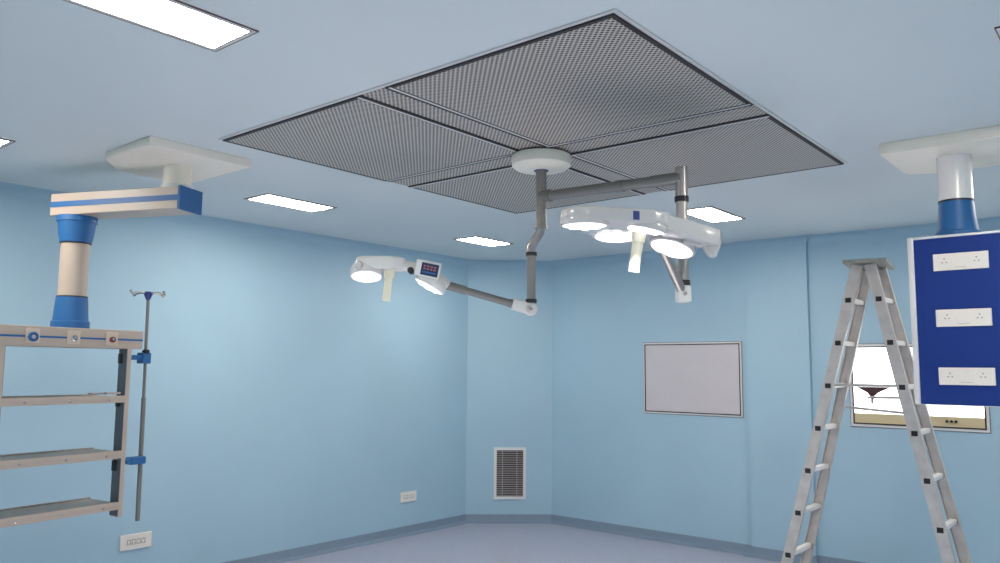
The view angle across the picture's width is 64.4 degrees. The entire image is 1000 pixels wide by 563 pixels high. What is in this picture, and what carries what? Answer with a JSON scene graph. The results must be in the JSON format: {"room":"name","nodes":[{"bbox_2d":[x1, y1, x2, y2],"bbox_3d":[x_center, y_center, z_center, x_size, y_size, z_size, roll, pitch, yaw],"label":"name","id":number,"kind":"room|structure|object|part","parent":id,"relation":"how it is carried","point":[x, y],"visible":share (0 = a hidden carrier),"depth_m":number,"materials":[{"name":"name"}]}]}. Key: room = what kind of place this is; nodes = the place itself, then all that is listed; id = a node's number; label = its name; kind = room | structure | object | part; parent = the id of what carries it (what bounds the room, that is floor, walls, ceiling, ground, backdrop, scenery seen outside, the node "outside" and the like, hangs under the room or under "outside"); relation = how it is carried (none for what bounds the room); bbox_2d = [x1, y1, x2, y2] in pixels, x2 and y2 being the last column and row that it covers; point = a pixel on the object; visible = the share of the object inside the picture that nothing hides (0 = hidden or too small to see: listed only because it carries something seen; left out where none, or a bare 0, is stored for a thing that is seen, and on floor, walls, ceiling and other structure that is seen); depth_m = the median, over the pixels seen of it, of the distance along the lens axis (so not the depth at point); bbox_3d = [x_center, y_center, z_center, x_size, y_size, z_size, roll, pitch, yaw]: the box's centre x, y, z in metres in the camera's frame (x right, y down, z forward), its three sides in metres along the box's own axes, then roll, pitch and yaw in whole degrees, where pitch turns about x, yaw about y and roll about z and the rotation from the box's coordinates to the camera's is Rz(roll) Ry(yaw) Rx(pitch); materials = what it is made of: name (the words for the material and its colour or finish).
{"room":"operating room","nodes":[
{"label":"operating room","id":0,"kind":"room"},
{"bbox_2d":[0,197,468,562],"bbox_3d":[-2.597,0.864,6.024,0.120,2.810,6.953,-5,-8,40],"label":"wall","id":1,"kind":"structure","parent":0,"point":[290,405],"depth_m":6.43,"materials":[{"name":"blue paint"}]},
{"bbox_2d":[119,531,151,551],"bbox_3d":[-2.646,1.884,5.759,0.014,0.110,0.235,-5,-8,40],"label":"wall socket","id":2,"kind":"object","parent":1,"relation":"attached to","point":[144,539],"visible":1,"depth_m":5.75,"materials":[{"name":"beige plastic"}]},
{"bbox_2d":[222,514,467,562],"bbox_3d":[-2.515,2.215,5.840,0.070,0.084,6.779,-5,-8,40],"label":"baseboard","id":3,"kind":"structure","parent":1,"relation":"attached to","point":[313,550],"depth_m":7.25,"materials":[{"name":"plastic"}]},
{"bbox_2d":[400,490,415,502],"bbox_3d":[-0.911,2.121,7.824,0.014,0.101,0.205,-5,-8,40],"label":"wall socket","id":4,"kind":"object","parent":1,"relation":"attached to","point":[408,496],"visible":1,"depth_m":7.82,"materials":[{"name":"beige plastic"}]},
{"bbox_2d":[0,0,999,260],"bbox_3d":[0.188,-0.761,4.324,6.770,0.100,7.640,-5,-8,40],"label":"ceiling","id":5,"kind":"structure","parent":0,"point":[78,84],"depth_m":3.36,"materials":[{"name":"paint"}]},
{"bbox_2d":[0,138,15,148],"bbox_3d":[-2.877,-0.763,4.080,0.285,0.005,0.600,-5,-8,40],"label":"recessed light","id":6,"kind":"object","parent":5,"relation":"in","point":[3,142],"visible":1,"depth_m":4.24,"materials":[{"name":"white plastic"}]},
{"bbox_3d":[-2.877,-0.763,4.080,0.277,0.004,0.592,-5,-8,40],"label":"frame","id":7,"kind":"part","parent":6,"relation":"part of","materials":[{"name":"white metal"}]},
{"bbox_2d":[0,136,249,527],"bbox_3d":[-2.211,0.323,4.421,1.164,2.078,1.012,-5,-8,40],"label":"pendant","id":8,"kind":"object","parent":5,"relation":"hanging from","point":[179,165],"visible":1,"depth_m":4.56,"materials":[{"name":"white plastic"}]},
{"bbox_3d":[-2.671,0.836,4.193,0.081,0.985,0.002,-3,-7,32],"label":"slotted rail","id":9,"kind":"part","parent":8,"relation":"part of","materials":[{"name":"grey metal"}]},
{"bbox_2d":[25,328,39,342],"bbox_3d":[-2.550,0.296,4.335,0.029,0.079,0.076,-5,-8,40],"label":"outlet plate","id":10,"kind":"object","parent":8,"relation":"attached to","point":[32,335],"depth_m":4.33,"materials":[{"name":"beige plastic"}]},
{"bbox_3d":[-2.579,0.674,4.563,0.278,0.032,0.708,-3,-7,32],"label":"shelf","id":11,"kind":"part","parent":8,"relation":"part of","materials":[{"name":"metal"}]},
{"bbox_3d":[-2.582,0.998,4.527,0.278,0.032,0.708,-3,-7,32],"label":"shelf","id":12,"kind":"part","parent":8,"relation":"part of","materials":[{"name":"metal"}]},
{"bbox_3d":[-2.585,1.296,4.494,0.278,0.032,0.708,-3,-7,32],"label":"shelf","id":13,"kind":"part","parent":8,"relation":"part of","materials":[{"name":"metal"}]},
{"bbox_3d":[-2.459,1.298,4.416,0.015,0.046,0.713,-3,-7,32],"label":"rail","id":14,"kind":"part","parent":8,"relation":"part of","materials":[{"name":"beige metal"}]},
{"bbox_3d":[-2.457,1.000,4.449,0.015,0.046,0.713,-3,-7,32],"label":"rail","id":15,"kind":"part","parent":8,"relation":"part of","materials":[{"name":"beige metal"}]},
{"bbox_3d":[-2.454,0.674,4.485,0.015,0.042,0.713,-3,-7,32],"label":"rail","id":16,"kind":"part","parent":8,"relation":"part of","materials":[{"name":"beige metal"}]},
{"bbox_2d":[67,330,80,343],"bbox_3d":[-2.429,0.318,4.529,0.029,0.079,0.076,-5,-8,40],"label":"outlet plate","id":17,"kind":"object","parent":8,"relation":"attached to","point":[73,336],"depth_m":4.53,"materials":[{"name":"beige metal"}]},
{"bbox_2d":[105,332,117,345],"bbox_3d":[-2.307,0.341,4.725,0.029,0.079,0.076,-5,-8,40],"label":"outlet plate","id":18,"kind":"object","parent":8,"relation":"attached to","point":[111,338],"depth_m":4.72,"materials":[{"name":"beige plastic"}]},
{"bbox_3d":[-2.301,0.904,4.785,0.081,0.985,0.002,-3,-7,32],"label":"slotted rail","id":19,"kind":"part","parent":8,"relation":"part of","materials":[{"name":"grey metal"}]},
{"bbox_3d":[-2.198,-0.452,4.643,0.888,0.128,0.185,-1,-7,16],"label":"swing arm","id":20,"kind":"part","parent":8,"relation":"part of","materials":[{"name":"beige metal"}]},
{"bbox_2d":[125,289,165,520],"bbox_3d":[-2.232,0.765,4.940,0.210,1.416,0.213,3,-7,-21],"label":"pole","id":21,"kind":"object","parent":8,"relation":"attached to","point":[144,358],"visible":0.98,"depth_m":4.93,"materials":[{"name":"grey metal"}]},
{"bbox_3d":[-1.894,-0.681,4.550,0.715,0.048,0.590,-5,-8,40],"label":"ceiling plate","id":22,"kind":"part","parent":8,"relation":"part of","materials":[{"name":"white metal"}]},
{"bbox_2d":[63,0,258,51],"bbox_3d":[-1.154,-0.902,2.668,0.285,0.005,0.600,-5,-8,40],"label":"recessed light","id":23,"kind":"object","parent":5,"relation":"in","point":[176,19],"visible":1,"depth_m":2.72,"materials":[{"name":"white plastic"}]},
{"bbox_2d":[244,193,336,211],"bbox_3d":[-1.513,-0.566,5.757,0.285,0.005,0.600,-5,-8,40],"label":"recessed light","id":24,"kind":"object","parent":5,"relation":"in","point":[266,198],"visible":1,"depth_m":5.73,"materials":[{"name":"white plastic"}]},
{"bbox_2d":[453,236,512,246],"bbox_3d":[-0.151,-0.372,7.417,0.285,0.005,0.530,-5,-8,40],"label":"recessed light","id":25,"kind":"object","parent":5,"relation":"in","point":[475,240],"visible":1,"depth_m":7.40,"materials":[{"name":"white plastic"}]},
{"bbox_2d":[459,237,507,245],"bbox_3d":[-0.151,-0.372,7.417,0.237,0.004,0.482,-5,-8,40],"label":"diffuser","id":26,"kind":"object","parent":25,"relation":"attached to","point":[475,240],"depth_m":7.40,"materials":[{"name":"white plastic"}]},
{"bbox_2d":[0,182,999,268],"bbox_3d":[0.188,-0.669,4.314,6.529,0.084,7.399,-5,-8,40],"label":"cove","id":27,"kind":"object","parent":5,"relation":"attached to","point":[7,190],"visible":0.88,"depth_m":6.99,"materials":[{"name":"blue paint"}]},
{"bbox_2d":[218,8,847,213],"bbox_3d":[0.251,-0.703,4.320,2.408,0.014,2.487,-5,-8,40],"label":"air diffuser","id":28,"kind":"object","parent":5,"relation":"attached to","point":[604,90],"visible":0.87,"depth_m":3.84,"materials":[{"name":"grey metal"}]},
{"bbox_3d":[-0.651,-0.722,4.231,1.070,0.012,1.125,-5,-8,40],"label":"perforated panel","id":29,"kind":"part","parent":28,"relation":"part of","materials":[{"name":"metal"}]},
{"bbox_3d":[0.188,-0.605,5.230,1.070,0.012,1.093,-5,-8,40],"label":"perforated panel","id":30,"kind":"part","parent":28,"relation":"part of","materials":[{"name":"metal"}]},
{"bbox_2d":[350,148,721,315],"bbox_3d":[0.126,-0.293,3.960,1.877,0.877,0.983,-5,-8,40],"label":"ceiling light","id":31,"kind":"object","parent":28,"relation":"hanging from","point":[678,237],"visible":1,"depth_m":3.85,"materials":[{"name":"white metal"}]},
{"bbox_3d":[-0.742,-0.086,4.184,0.044,0.044,0.055,1,-6,0],"label":"knob","id":32,"kind":"part","parent":31,"relation":"part of","materials":[{"name":"grey plastic"}]},
{"bbox_3d":[-0.596,0.013,4.248,0.078,0.189,0.064,-5,-8,40],"label":"grip handle","id":33,"kind":"part","parent":31,"relation":"part of","materials":[{"name":"beige plastic"}]},
{"bbox_3d":[-0.475,-0.057,4.240,0.034,0.034,0.070,1,-6,0],"label":"knob","id":34,"kind":"part","parent":31,"relation":"part of","materials":[{"name":"black plastic"}]},
{"bbox_3d":[-0.106,0.070,4.306,0.386,0.145,0.048,1,-6,-3],"label":"spring arm","id":35,"kind":"part","parent":31,"relation":"part of","materials":[{"name":"grey metal"}]},
{"bbox_3d":[0.170,-0.025,4.324,0.049,0.257,0.059,0,-6,2],"label":"drop post","id":36,"kind":"part","parent":31,"relation":"part of","materials":[{"name":"grey metal"}]},
{"bbox_3d":[0.553,-0.485,4.089,0.811,0.069,0.068,-4,-8,36],"label":"extension arm","id":37,"kind":"part","parent":31,"relation":"part of","materials":[{"name":"grey metal"}]},
{"bbox_3d":[0.598,-0.137,3.426,0.080,0.200,0.067,-5,-8,40],"label":"grip handle","id":38,"kind":"part","parent":31,"relation":"part of","materials":[{"name":"beige plastic"}]},
{"bbox_3d":[0.799,-0.068,3.707,0.046,0.227,0.246,-4,-8,37],"label":"spring arm","id":39,"kind":"part","parent":31,"relation":"part of","materials":[{"name":"metal"}]},
{"bbox_3d":[0.879,-0.273,3.833,0.060,0.570,0.060,-5,-8,40],"label":"drop post","id":40,"kind":"part","parent":31,"relation":"part of","materials":[{"name":"metal"}]},
{"bbox_3d":[0.317,-0.802,3.427,1.086,0.012,1.125,-5,-8,40],"label":"perforated panel","id":41,"kind":"part","parent":28,"relation":"part of","materials":[{"name":"metal"}]},
{"bbox_3d":[1.157,-0.685,4.426,1.086,0.012,1.093,-5,-8,40],"label":"perforated panel","id":42,"kind":"part","parent":28,"relation":"part of","materials":[{"name":"metal"}]},
{"bbox_2d":[688,206,744,222],"bbox_3d":[1.612,-0.506,6.048,0.285,0.005,0.600,-5,-8,40],"label":"recessed light","id":43,"kind":"object","parent":5,"relation":"in","point":[710,214],"visible":0.82,"depth_m":6.05,"materials":[{"name":"white plastic"}]},
{"bbox_2d":[879,125,999,406],"bbox_3d":[2.399,-0.040,4.103,0.605,1.342,0.615,-5,-8,40],"label":"pendant","id":44,"kind":"object","parent":5,"relation":"hanging from","point":[954,272],"visible":1,"depth_m":3.99,"materials":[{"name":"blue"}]},
{"bbox_3d":[2.405,-0.678,4.173,0.605,0.058,0.615,-5,-8,40],"label":"ceiling plate","id":45,"kind":"part","parent":44,"relation":"part of","materials":[{"name":"white metal"}]},
{"bbox_3d":[2.302,0.192,3.954,0.402,0.840,0.018,-5,-8,40],"label":"panel","id":46,"kind":"part","parent":44,"relation":"part of","materials":[{"name":"blue metal"}]},
{"bbox_3d":[2.303,-0.102,3.970,0.244,0.086,0.009,-5,-8,40],"label":"socket plate","id":47,"kind":"part","parent":44,"relation":"part of","materials":[{"name":"beige plastic"}]},
{"bbox_3d":[2.300,0.179,3.939,0.244,0.086,0.009,-5,-8,40],"label":"socket plate","id":48,"kind":"part","parent":44,"relation":"part of","materials":[{"name":"beige plastic"}]},
{"bbox_3d":[2.298,0.468,3.907,0.244,0.086,0.009,-5,-8,40],"label":"socket plate","id":49,"kind":"part","parent":44,"relation":"part of","materials":[{"name":"beige plastic"}]},
{"bbox_2d":[994,26,999,38],"bbox_3d":[1.998,-0.852,2.862,0.285,0.005,0.600,-5,-8,40],"label":"recessed light","id":50,"kind":"object","parent":5,"relation":"in","point":[997,29],"visible":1,"depth_m":2.74,"materials":[{"name":"white plastic"}]},
{"bbox_2d":[465,268,551,513],"bbox_3d":[0.098,1.179,8.674,1.023,2.810,0.120,1,-6,-2],"label":"wall","id":51,"kind":"structure","parent":0,"point":[509,352],"depth_m":8.62,"materials":[{"name":"blue paint"}]},
{"bbox_2d":[466,514,550,523],"bbox_3d":[0.093,2.522,8.431,0.923,0.084,0.070,1,-6,-2],"label":"baseboard","id":52,"kind":"structure","parent":51,"relation":"attached to","point":[470,518],"depth_m":8.45,"materials":[{"name":"plastic"}]},
{"bbox_2d":[494,447,525,498],"bbox_3d":[0.106,2.056,8.511,0.345,0.546,0.013,1,-6,-2],"label":"air vent","id":53,"kind":"object","parent":51,"relation":"in","point":[509,462],"visible":1,"depth_m":8.51,"materials":[{"name":"white plastic"}]},
{"bbox_2d":[285,524,780,562],"bbox_3d":[0.162,2.141,4.006,6.770,0.120,7.640,-5,-8,40],"label":"floor","id":54,"kind":"structure","parent":0,"point":[466,543],"depth_m":7.19,"materials":[{"name":"blue plastic"}]},
{"bbox_2d":[781,257,971,562],"bbox_3d":[2.447,1.052,5.262,1.249,2.360,0.531,-5,-8,40],"label":"step ladder","id":55,"kind":"object","parent":54,"relation":"on","point":[865,275],"visible":0.99,"depth_m":5.26,"materials":[{"name":"metal"}]},
{"bbox_3d":[2.410,0.713,5.121,0.210,0.063,0.004,-5,-8,40],"label":"hinge plate","id":56,"kind":"part","parent":55,"relation":"part of","materials":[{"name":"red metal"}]},
{"bbox_2d":[552,229,999,562],"bbox_3d":[2.863,0.996,6.776,6.012,2.810,0.160,-5,-8,40],"label":"wall","id":57,"kind":"structure","parent":0,"point":[737,480],"depth_m":7.21,"materials":[{"name":"blue paint"}]},
{"bbox_2d":[643,341,743,417],"bbox_3d":[1.825,0.928,7.594,1.030,0.700,0.013,-5,-8,40],"label":"board","id":58,"kind":"object","parent":57,"relation":"attached to","point":[680,378],"visible":1,"depth_m":7.57,"materials":[{"name":"grey"}]},
{"bbox_2d":[550,514,865,562],"bbox_3d":[2.761,2.343,6.578,5.845,0.084,0.110,-5,-8,40],"label":"baseboard","id":59,"kind":"structure","parent":57,"relation":"attached to","point":[746,550],"depth_m":7.46,"materials":[{"name":"plastic"}]},
{"bbox_2d":[849,343,990,433],"bbox_3d":[3.317,0.836,6.341,1.010,0.690,0.027,-5,-8,40],"label":"film","id":60,"kind":"object","parent":57,"relation":"attached to","point":[871,363],"visible":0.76,"depth_m":6.48,"materials":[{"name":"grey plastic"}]}
]}

